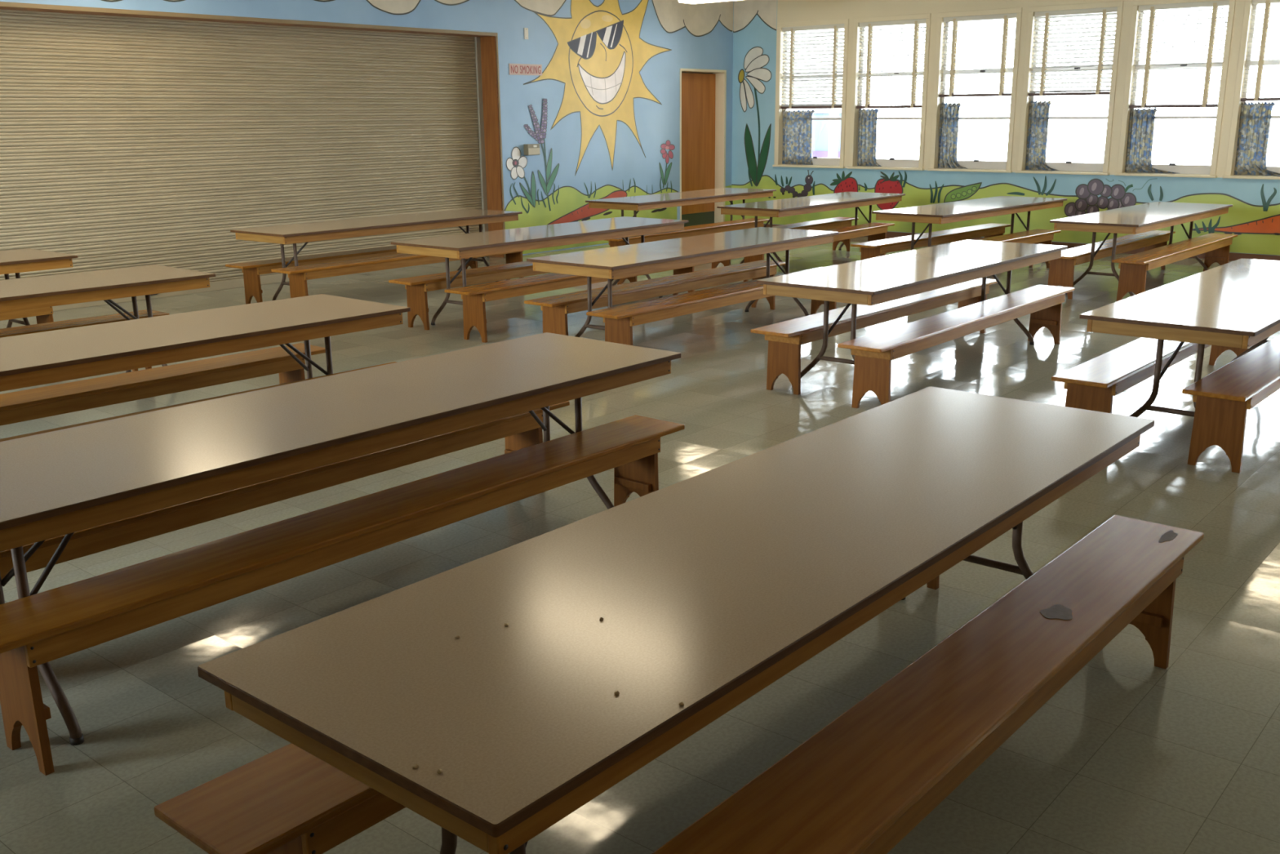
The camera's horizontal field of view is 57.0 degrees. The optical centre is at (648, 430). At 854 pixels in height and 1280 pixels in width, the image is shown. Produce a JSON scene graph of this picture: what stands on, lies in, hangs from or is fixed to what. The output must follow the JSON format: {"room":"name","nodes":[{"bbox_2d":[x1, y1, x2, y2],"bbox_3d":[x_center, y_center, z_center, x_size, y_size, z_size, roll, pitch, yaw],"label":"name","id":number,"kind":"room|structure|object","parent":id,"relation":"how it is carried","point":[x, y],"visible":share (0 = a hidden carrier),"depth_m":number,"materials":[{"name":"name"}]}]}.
{"room":"eatery","nodes":[
{"label":"eatery","id":0,"kind":"room"},
{"bbox_2d":[0,0,733,254],"bbox_3d":[-4.324,-2.866,10.722,0.610,3.250,16.568,12,19,38],"label":"wall","id":1,"kind":"structure","parent":0,"point":[602,112],"depth_m":14.29,"materials":[{"name":"paint"}]},
{"bbox_2d":[0,9,488,311],"bbox_3d":[-4.635,-2.385,10.439,0.090,2.472,8.555,12,19,38],"label":"shutter","id":2,"kind":"object","parent":1,"relation":"attached to","point":[125,142],"visible":0.79,"depth_m":11.09,"materials":[{"name":"metal"}]},
{"bbox_2d":[0,6,495,37],"bbox_3d":[-4.530,-3.546,10.029,0.268,0.021,8.555,12,19,38],"label":"trim","id":3,"kind":"structure","parent":1,"relation":"attached to","point":[1,7],"depth_m":10.80,"materials":[{"name":"brown wood"}]},
{"bbox_2d":[0,1,506,257],"bbox_3d":[-4.409,-2.348,10.265,0.010,2.488,8.571,12,19,38],"label":"trim","id":4,"kind":"structure","parent":1,"relation":"attached to","point":[2,3],"depth_m":10.96,"materials":[{"name":"brown wood"}]},
{"bbox_2d":[480,36,504,257],"bbox_3d":[-1.797,-3.232,13.515,0.268,2.472,0.021,12,19,38],"label":"trim","id":5,"kind":"structure","parent":1,"relation":"attached to","point":[488,44],"depth_m":13.44,"materials":[{"name":"brown wood"}]},
{"bbox_2d":[506,146,536,207],"bbox_3d":[-1.483,-2.945,13.757,0.001,0.714,0.474,12,19,38],"label":"flower","id":6,"kind":"object","parent":1,"relation":"on","point":[521,169],"depth_m":13.75,"materials":[{"name":"white paint"}]},
{"bbox_2d":[508,63,542,75],"bbox_3d":[-1.409,-4.142,13.537,0.010,0.122,0.524,12,19,38],"label":"no smoking sign","id":7,"kind":"object","parent":1,"relation":"attached to","point":[514,68],"visible":1,"depth_m":13.53,"materials":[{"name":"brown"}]},
{"bbox_2d":[524,27,528,39],"bbox_3d":[-1.395,-4.528,13.455,0.008,0.124,0.062,12,19,38],"label":"wall plate","id":8,"kind":"object","parent":1,"relation":"attached to","point":[526,29],"visible":1,"depth_m":13.45,"materials":[{"name":"white plastic"}]},
{"bbox_2d":[523,143,540,155],"bbox_3d":[-1.361,-3.278,13.764,0.079,0.124,0.196,12,19,38],"label":"thermostat","id":9,"kind":"object","parent":1,"relation":"attached to","point":[534,148],"visible":1,"depth_m":13.72,"materials":[{"name":"brown plastic"}]},
{"bbox_2d":[659,140,675,187],"bbox_3d":[0.251,-3.559,15.758,0.001,0.624,0.334,12,19,38],"label":"flower","id":10,"kind":"object","parent":1,"relation":"on","point":[667,148],"depth_m":15.76,"materials":[{"name":"red paint"}]},
{"bbox_2d":[680,68,726,226],"bbox_3d":[0.683,-3.870,16.374,0.215,2.185,1.035,12,19,38],"label":"door","id":11,"kind":"structure","parent":1,"relation":"in","point":[703,96],"depth_m":16.50,"materials":[{"name":"orange wood"}]},
{"bbox_2d":[0,236,1279,853],"bbox_3d":[0.659,-0.260,7.322,13.317,0.100,16.818,12,19,38],"label":"floor","id":12,"kind":"structure","parent":0,"point":[1131,754],"depth_m":3.80,"materials":[{"name":"tile"}]},
{"bbox_2d":[0,306,53,324],"bbox_3d":[-5.020,-0.460,7.301,0.265,0.385,2.850,12,19,38],"label":"bench","id":13,"kind":"object","parent":12,"relation":"on","point":[43,315],"visible":0.26,"depth_m":8.05,"materials":[{"name":"brown wood"}]},
{"bbox_2d":[0,248,77,328],"bbox_3d":[-5.190,-0.682,7.576,0.762,0.674,2.779,12,19,38],"label":"table","id":14,"kind":"object","parent":12,"relation":"on","point":[28,260],"visible":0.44,"depth_m":8.21,"materials":[{"name":"brown wood"}]},
{"bbox_2d":[0,309,168,371],"bbox_3d":[-4.115,-0.303,6.688,0.265,0.385,2.850,12,19,39],"label":"bench","id":15,"kind":"object","parent":12,"relation":"on","point":[35,328],"visible":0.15,"depth_m":7.24,"materials":[{"name":"brown wood"}]},
{"bbox_2d":[0,264,215,373],"bbox_3d":[-3.857,-0.421,6.564,0.762,0.674,2.779,12,20,40],"label":"table","id":16,"kind":"object","parent":12,"relation":"on","point":[105,285],"visible":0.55,"depth_m":6.94,"materials":[{"name":"brown wood"}]},
{"bbox_2d":[0,342,325,426],"bbox_3d":[-2.759,0.007,5.490,0.265,0.385,2.850,12,19,39],"label":"bench","id":17,"kind":"object","parent":12,"relation":"on","point":[21,406],"visible":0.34,"depth_m":5.72,"materials":[{"name":"brown wood"}]},
{"bbox_2d":[0,361,396,441],"bbox_3d":[-2.129,0.141,4.974,0.265,0.385,2.850,12,20,39],"label":"bench","id":18,"kind":"object","parent":12,"relation":"on","point":[251,390],"visible":0.02,"depth_m":5.08,"materials":[{"name":"brown wood"}]},
{"bbox_2d":[0,293,410,391],"bbox_3d":[-2.385,-0.073,5.221,0.762,0.674,2.779,12,20,39],"label":"table","id":19,"kind":"object","parent":12,"relation":"on","point":[33,359],"visible":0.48,"depth_m":5.27,"materials":[{"name":"beige laminate"}]},
{"bbox_2d":[0,400,569,579],"bbox_3d":[-1.362,0.325,4.264,0.265,0.385,2.850,12,19,39],"label":"bench","id":20,"kind":"object","parent":12,"relation":"on","point":[522,430],"visible":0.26,"depth_m":4.11,"materials":[{"name":"brown wood"}]},
{"bbox_2d":[0,332,680,745],"bbox_3d":[-1.049,0.236,4.029,0.762,0.674,2.779,12,19,39],"label":"table","id":21,"kind":"object","parent":12,"relation":"on","point":[66,482],"visible":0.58,"depth_m":3.65,"materials":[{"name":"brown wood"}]},
{"bbox_2d":[0,414,684,775],"bbox_3d":[-0.827,0.419,3.897,0.265,0.385,2.730,12,19,38],"label":"bench","id":22,"kind":"object","parent":12,"relation":"on","point":[36,629],"visible":0.9,"depth_m":3.46,"materials":[{"name":"brown wood"}]},
{"bbox_2d":[225,244,477,304],"bbox_3d":[-2.631,-1.507,11.136,0.265,0.385,2.850,11,19,37],"label":"bench","id":23,"kind":"object","parent":12,"relation":"on","point":[251,271],"visible":0.54,"depth_m":10.37,"materials":[{"name":"brown wood"}]},
{"bbox_2d":[230,208,522,300],"bbox_3d":[-2.412,-1.615,10.976,0.762,0.674,2.779,11,19,37],"label":"table","id":24,"kind":"object","parent":12,"relation":"on","point":[305,233],"visible":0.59,"depth_m":10.50,"materials":[{"name":"beige laminate"}]},
{"bbox_2d":[271,250,524,297],"bbox_3d":[-2.127,-1.418,10.788,0.265,0.385,2.850,11,19,37],"label":"bench","id":25,"kind":"object","parent":12,"relation":"on","point":[298,276],"visible":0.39,"depth_m":10.13,"materials":[{"name":"brown wood"}]},
{"bbox_2d":[388,261,636,330],"bbox_3d":[-0.996,-1.239,10.087,0.265,0.385,2.850,11,19,38],"label":"bench","id":26,"kind":"object","parent":12,"relation":"on","point":[417,287],"visible":0.59,"depth_m":9.24,"materials":[{"name":"brown wood"}]},
{"bbox_2d":[391,216,688,333],"bbox_3d":[-0.801,-1.339,9.898,0.762,0.674,2.779,11,19,37],"label":"table","id":27,"kind":"object","parent":12,"relation":"on","point":[462,246],"visible":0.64,"depth_m":9.36,"materials":[{"name":"beige laminate"}]},
{"bbox_2d":[154,575,939,853],"bbox_3d":[0.108,0.604,3.179,0.265,0.385,2.850,12,19,38],"label":"bench","id":28,"kind":"object","parent":12,"relation":"on","point":[287,799],"visible":0.38,"depth_m":2.17,"materials":[{"name":"brown wood"}]},
{"bbox_2d":[444,265,695,342],"bbox_3d":[-0.479,-1.105,9.572,0.265,0.385,2.850,11,19,38],"label":"bench","id":29,"kind":"object","parent":12,"relation":"on","point":[474,297],"visible":0.48,"depth_m":8.72,"materials":[{"name":"brown wood"}]},
{"bbox_2d":[524,260,785,335],"bbox_3d":[0.167,-0.963,9.021,0.265,0.385,2.850,12,19,38],"label":"bench","id":30,"kind":"object","parent":12,"relation":"on","point":[555,308],"visible":0.7,"depth_m":8.67,"materials":[{"name":"brown wood"}]},
{"bbox_2d":[197,386,1155,853],"bbox_3d":[0.392,0.516,2.943,0.762,0.674,2.779,12,19,38],"label":"table","id":31,"kind":"object","parent":12,"relation":"on","point":[708,588],"visible":0.95,"depth_m":2.27,"materials":[{"name":"beige laminate"}]},
{"bbox_2d":[413,764,418,768],"bbox_3d":[-0.342,0.494,1.733,0.009,0.006,0.009,12,19,38],"label":"crumb","id":32,"kind":"object","parent":31,"relation":"on","point":[415,766],"visible":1,"depth_m":1.73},
{"bbox_2d":[436,768,443,773],"bbox_3d":[-0.304,0.498,1.720,0.008,0.005,0.009,12,19,38],"label":"crumb","id":33,"kind":"object","parent":31,"relation":"on","point":[439,771],"visible":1,"depth_m":1.72,"materials":[{"name":"brown food"}]},
{"bbox_2d":[585,187,776,221],"bbox_3d":[0.455,-2.471,14.082,0.762,0.674,2.779,11,19,37],"label":"table","id":34,"kind":"object","parent":12,"relation":"on","point":[642,202],"visible":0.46,"depth_m":13.60,"materials":[{"name":"brown wood"}]},
{"bbox_2d":[526,226,838,337],"bbox_3d":[0.361,-1.047,8.774,0.762,0.674,2.779,12,19,38],"label":"table","id":35,"kind":"object","parent":12,"relation":"on","point":[626,260],"visible":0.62,"depth_m":8.25,"materials":[{"name":"brown wood"}]},
{"bbox_2d":[604,217,769,247],"bbox_3d":[0.477,-2.052,13.075,0.265,0.385,2.850,11,19,37],"label":"bench","id":36,"kind":"object","parent":12,"relation":"on","point":[701,229],"visible":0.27,"depth_m":12.97,"materials":[{"name":"brown wood"}]},
{"bbox_2d":[586,266,836,345],"bbox_3d":[0.612,-0.837,8.539,0.265,0.385,2.850,12,19,38],"label":"bench","id":37,"kind":"object","parent":12,"relation":"on","point":[619,321],"visible":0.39,"depth_m":7.88,"materials":[{"name":"brown wood"}]},
{"bbox_2d":[711,217,858,268],"bbox_3d":[1.533,-2.077,13.138,0.265,0.385,2.850,11,19,37],"label":"bench","id":38,"kind":"object","parent":12,"relation":"on","point":[836,222],"visible":0.45,"depth_m":13.55,"materials":[{"name":"brown wood"}]},
{"bbox_2d":[716,191,905,270],"bbox_3d":[1.870,-2.224,13.119,0.762,0.674,2.779,11,19,37],"label":"table","id":39,"kind":"object","parent":12,"relation":"on","point":[830,202],"visible":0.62,"depth_m":12.64,"materials":[{"name":"beige laminate"}]},
{"bbox_2d":[743,222,894,281],"bbox_3d":[1.806,-1.876,12.381,0.265,0.385,2.850,11,19,37],"label":"bench","id":40,"kind":"object","parent":12,"relation":"on","point":[874,231],"visible":0.23,"depth_m":12.83,"materials":[{"name":"brown wood"}]},
{"bbox_2d":[750,278,999,395],"bbox_3d":[1.613,-0.670,7.888,0.265,0.385,2.850,12,19,38],"label":"bench","id":41,"kind":"object","parent":12,"relation":"on","point":[785,339],"visible":0.66,"depth_m":7.22,"materials":[{"name":"brown wood"}]},
{"bbox_2d":[756,240,1067,401],"bbox_3d":[1.802,-0.760,7.659,0.762,0.674,2.779,12,19,38],"label":"table","id":42,"kind":"object","parent":12,"relation":"on","point":[870,282],"visible":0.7,"depth_m":7.08,"materials":[{"name":"brown wood"}]},
{"bbox_2d":[651,515,1204,853],"bbox_3d":[0.641,0.758,2.588,0.265,0.386,2.850,12,19,38],"label":"bench","id":43,"kind":"object","parent":12,"relation":"on","point":[865,780],"visible":1,"depth_m":2.50,"materials":[{"name":"brown wood"}]},
{"bbox_2d":[850,222,1010,260],"bbox_3d":[2.995,-1.848,12.241,0.265,0.385,2.850,13,20,41],"label":"bench","id":44,"kind":"object","parent":12,"relation":"on","point":[872,249],"visible":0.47,"depth_m":11.94,"materials":[{"name":"brown wood"}]},
{"bbox_2d":[837,284,1074,408],"bbox_3d":[2.035,-0.557,7.453,0.265,0.385,2.850,12,19,38],"label":"bench","id":45,"kind":"object","parent":12,"relation":"on","point":[873,353],"visible":0.92,"depth_m":6.97,"materials":[{"name":"brown wood"}]},
{"bbox_2d":[871,195,1066,250],"bbox_3d":[3.380,-2.002,12.246,0.762,0.674,2.779,13,20,40],"label":"table","id":46,"kind":"object","parent":12,"relation":"on","point":[966,210],"visible":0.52,"depth_m":11.74,"materials":[{"name":"brown wood"}]},
{"bbox_2d":[976,229,1060,268],"bbox_3d":[3.301,-1.661,11.531,0.265,0.385,2.850,13,20,40],"label":"bench","id":47,"kind":"object","parent":12,"relation":"on","point":[1045,237],"visible":0.28,"depth_m":12.02,"materials":[{"name":"brown wood"}]},
{"bbox_2d":[1047,230,1175,299],"bbox_3d":[4.457,-1.613,11.318,0.265,0.385,2.850,12,19,39],"label":"bench","id":48,"kind":"object","parent":12,"relation":"on","point":[1061,270],"visible":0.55,"depth_m":10.73,"materials":[{"name":"brown wood"}]},
{"bbox_2d":[1049,201,1232,296],"bbox_3d":[4.716,-1.733,11.203,0.762,0.674,2.779,12,19,39],"label":"table","id":49,"kind":"object","parent":12,"relation":"on","point":[1145,217],"visible":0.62,"depth_m":10.56,"materials":[{"name":"brown wood"}]},
{"bbox_2d":[1051,337,1248,413],"bbox_3d":[2.925,-0.337,6.607,0.265,0.385,2.850,12,19,38],"label":"bench","id":50,"kind":"object","parent":12,"relation":"on","point":[1091,384],"visible":0.37,"depth_m":5.75,"materials":[{"name":"brown wood"}]},
{"bbox_2d":[1111,233,1237,302],"bbox_3d":[4.924,-1.516,10.943,0.265,0.385,2.850,12,19,38],"label":"bench","id":51,"kind":"object","parent":12,"relation":"on","point":[1133,268],"visible":0.83,"depth_m":10.42,"materials":[{"name":"brown wood"}]},
{"bbox_2d":[1079,258,1279,417],"bbox_3d":[3.221,-0.441,6.423,0.762,0.675,2.779,12,19,39],"label":"table","id":52,"kind":"object","parent":12,"relation":"on","point":[1236,304],"visible":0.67,"depth_m":5.65,"materials":[{"name":"brown wood"}]},
{"bbox_2d":[1182,334,1279,473],"bbox_3d":[3.432,-0.266,6.326,0.265,0.385,2.850,12,19,39],"label":"bench","id":53,"kind":"object","parent":12,"relation":"on","point":[1223,397],"visible":1,"depth_m":5.41,"materials":[{"name":"brown wood"}]},
{"bbox_2d":[731,0,1279,255],"bbox_3d":[5.922,-3.565,13.024,13.317,3.250,0.227,12,19,38],"label":"wall","id":54,"kind":"structure","parent":0,"point":[1254,215],"depth_m":14.64,"materials":[{"name":"paint"}]},
{"bbox_2d":[772,18,848,168],"bbox_3d":[2.231,-4.516,15.896,1.130,1.894,0.245,12,19,38],"label":"window","id":55,"kind":"structure","parent":54,"relation":"in","point":[818,162],"depth_m":15.98,"materials":[{"name":"beige paint"}]},
{"bbox_2d":[782,110,841,164],"bbox_3d":[2.249,-3.990,16.057,1.000,0.728,0.042,12,19,38],"label":"cafe curtain","id":56,"kind":"object","parent":55,"relation":"hanging from","point":[797,125],"visible":1,"depth_m":16.21,"materials":[{"name":"blue fabric"}]},
{"bbox_2d":[780,23,844,109],"bbox_3d":[2.211,-4.858,15.782,0.988,1.064,0.060,12,19,38],"label":"blind","id":57,"kind":"object","parent":55,"relation":"attached to","point":[836,27],"visible":1,"depth_m":15.78,"materials":[{"name":"white plastic"}]},
{"bbox_2d":[846,13,930,170],"bbox_3d":[3.132,-4.329,15.173,1.106,1.894,0.245,12,19,38],"label":"window","id":58,"kind":"structure","parent":54,"relation":"in","point":[891,163],"depth_m":15.28,"materials":[{"name":"beige paint"}]},
{"bbox_2d":[857,108,921,166],"bbox_3d":[3.149,-3.807,15.332,0.976,0.740,0.038,12,19,38],"label":"cafe curtain","id":59,"kind":"object","parent":58,"relation":"hanging from","point":[867,134],"visible":1,"depth_m":15.53,"materials":[{"name":"blue fabric"}]},
{"bbox_2d":[856,18,925,108],"bbox_3d":[3.112,-4.669,15.060,0.964,1.068,0.060,12,19,38],"label":"blind","id":60,"kind":"object","parent":58,"relation":"attached to","point":[916,22],"visible":1,"depth_m":15.05,"materials":[{"name":"white plastic"}]},
{"bbox_2d":[927,7,1022,173],"bbox_3d":[4.033,-4.142,14.450,1.098,1.894,0.245,12,19,38],"label":"window","id":61,"kind":"structure","parent":54,"relation":"in","point":[975,166],"depth_m":14.54,"materials":[{"name":"beige paint"}]},
{"bbox_2d":[937,102,1010,168],"bbox_3d":[4.050,-3.649,14.602,0.968,0.800,0.042,12,19,38],"label":"cafe curtain","id":62,"kind":"object","parent":61,"relation":"hanging from","point":[948,122],"visible":1,"depth_m":14.81,"materials":[{"name":"blue fabric"}]},
{"bbox_2d":[938,13,1017,97],"bbox_3d":[4.012,-4.544,14.320,0.956,0.941,0.060,12,19,38],"label":"blind","id":63,"kind":"object","parent":61,"relation":"attached to","point":[955,20],"visible":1,"depth_m":14.29,"materials":[{"name":"white plastic"}]},
{"bbox_2d":[763,223,1279,261],"bbox_3d":[6.092,-1.965,13.163,12.717,0.085,0.016,12,19,38],"label":"baseboard","id":64,"kind":"structure","parent":54,"relation":"attached to","point":[1233,256],"depth_m":13.53,"materials":[{"name":"brown wood"}]},
{"bbox_2d":[1014,0,1123,175],"bbox_3d":[4.925,-3.957,13.733,1.111,1.894,0.245,12,19,38],"label":"window","id":65,"kind":"structure","parent":54,"relation":"in","point":[1068,167],"depth_m":13.80,"materials":[{"name":"beige paint"}]},
{"bbox_2d":[1025,100,1108,170],"bbox_3d":[4.943,-3.469,13.884,0.981,0.810,0.041,12,19,38],"label":"cafe curtain","id":66,"kind":"object","parent":65,"relation":"hanging from","point":[1037,129],"visible":1,"depth_m":14.10,"materials":[{"name":"blue fabric"}]},
{"bbox_2d":[1028,7,1117,96],"bbox_3d":[4.905,-4.357,13.604,0.969,0.945,0.060,12,19,38],"label":"blind","id":67,"kind":"object","parent":65,"relation":"attached to","point":[1106,11],"visible":1,"depth_m":13.59,"materials":[{"name":"white plastic"}]},
{"bbox_2d":[1114,0,1235,177],"bbox_3d":[5.829,-3.770,13.008,1.089,1.894,0.245,12,19,38],"label":"window","id":68,"kind":"structure","parent":54,"relation":"in","point":[1184,171],"depth_m":13.09,"materials":[{"name":"beige paint"}]},
{"bbox_2d":[1125,107,1217,173],"bbox_3d":[5.847,-3.239,13.170,0.959,0.720,0.042,12,19,38],"label":"cafe curtain","id":69,"kind":"object","parent":68,"relation":"hanging from","point":[1140,135],"visible":1,"depth_m":13.37,"materials":[{"name":"blue fabric"}]},
{"bbox_2d":[1128,0,1229,107],"bbox_3d":[5.809,-4.098,12.898,0.947,1.094,0.060,12,19,38],"label":"blind","id":70,"kind":"object","parent":68,"relation":"attached to","point":[1215,4],"visible":1,"depth_m":12.87,"materials":[{"name":"white plastic"}]},
{"bbox_2d":[1222,0,1279,179],"bbox_3d":[6.722,-3.585,12.291,1.095,1.894,0.245,12,19,38],"label":"window","id":71,"kind":"structure","parent":54,"relation":"in","point":[1242,63],"depth_m":12.54,"materials":[{"name":"beige paint"}]},
{"bbox_2d":[1234,101,1279,176],"bbox_3d":[6.743,-3.079,12.450,0.965,0.770,0.042,11,19,37],"label":"cafe curtain","id":72,"kind":"object","parent":71,"relation":"hanging from","point":[1255,118],"visible":1,"depth_m":12.64,"materials":[{"name":"blue fabric"}]},
{"bbox_2d":[1240,0,1279,101],"bbox_3d":[6.702,-3.941,12.173,0.953,1.034,0.060,12,19,38],"label":"blind","id":73,"kind":"object","parent":71,"relation":"attached to","point":[1262,51],"visible":1,"depth_m":12.36,"materials":[{"name":"white plastic"}]},
{"bbox_3d":[0.634,-3.496,6.454,13.317,0.100,16.818,12,19,38],"label":"ceiling","id":74,"kind":"structure","parent":0,"visible":0},
{"bbox_2d":[678,0,739,4],"bbox_3d":[0.902,-5.163,13.593,1.240,0.380,0.320,12,19,38],"label":"ceiling light","id":75,"kind":"object","parent":74,"relation":"attached to","point":[690,2],"visible":1,"depth_m":13.82,"materials":[{"name":"white plastic"}]},
{"label":"outside","id":76,"kind":"structure","parent":0,"visible":0},
{"bbox_2d":[875,149,1279,166],"bbox_3d":[-4.492,-0.636,10.422,80.000,0.100,110.000,12,19,38],"label":"yard","id":77,"kind":"structure","parent":76,"point":[1051,157],"depth_m":52.75,"materials":[{"name":"white"}]},
{"bbox_2d":[787,54,873,158],"bbox_3d":[1.894,-8.451,32.622,8.900,3.400,1.300,12,19,38],"label":"neighbouring building","id":78,"kind":"structure","parent":77,"relation":"on","point":[826,134],"depth_m":30.17,"materials":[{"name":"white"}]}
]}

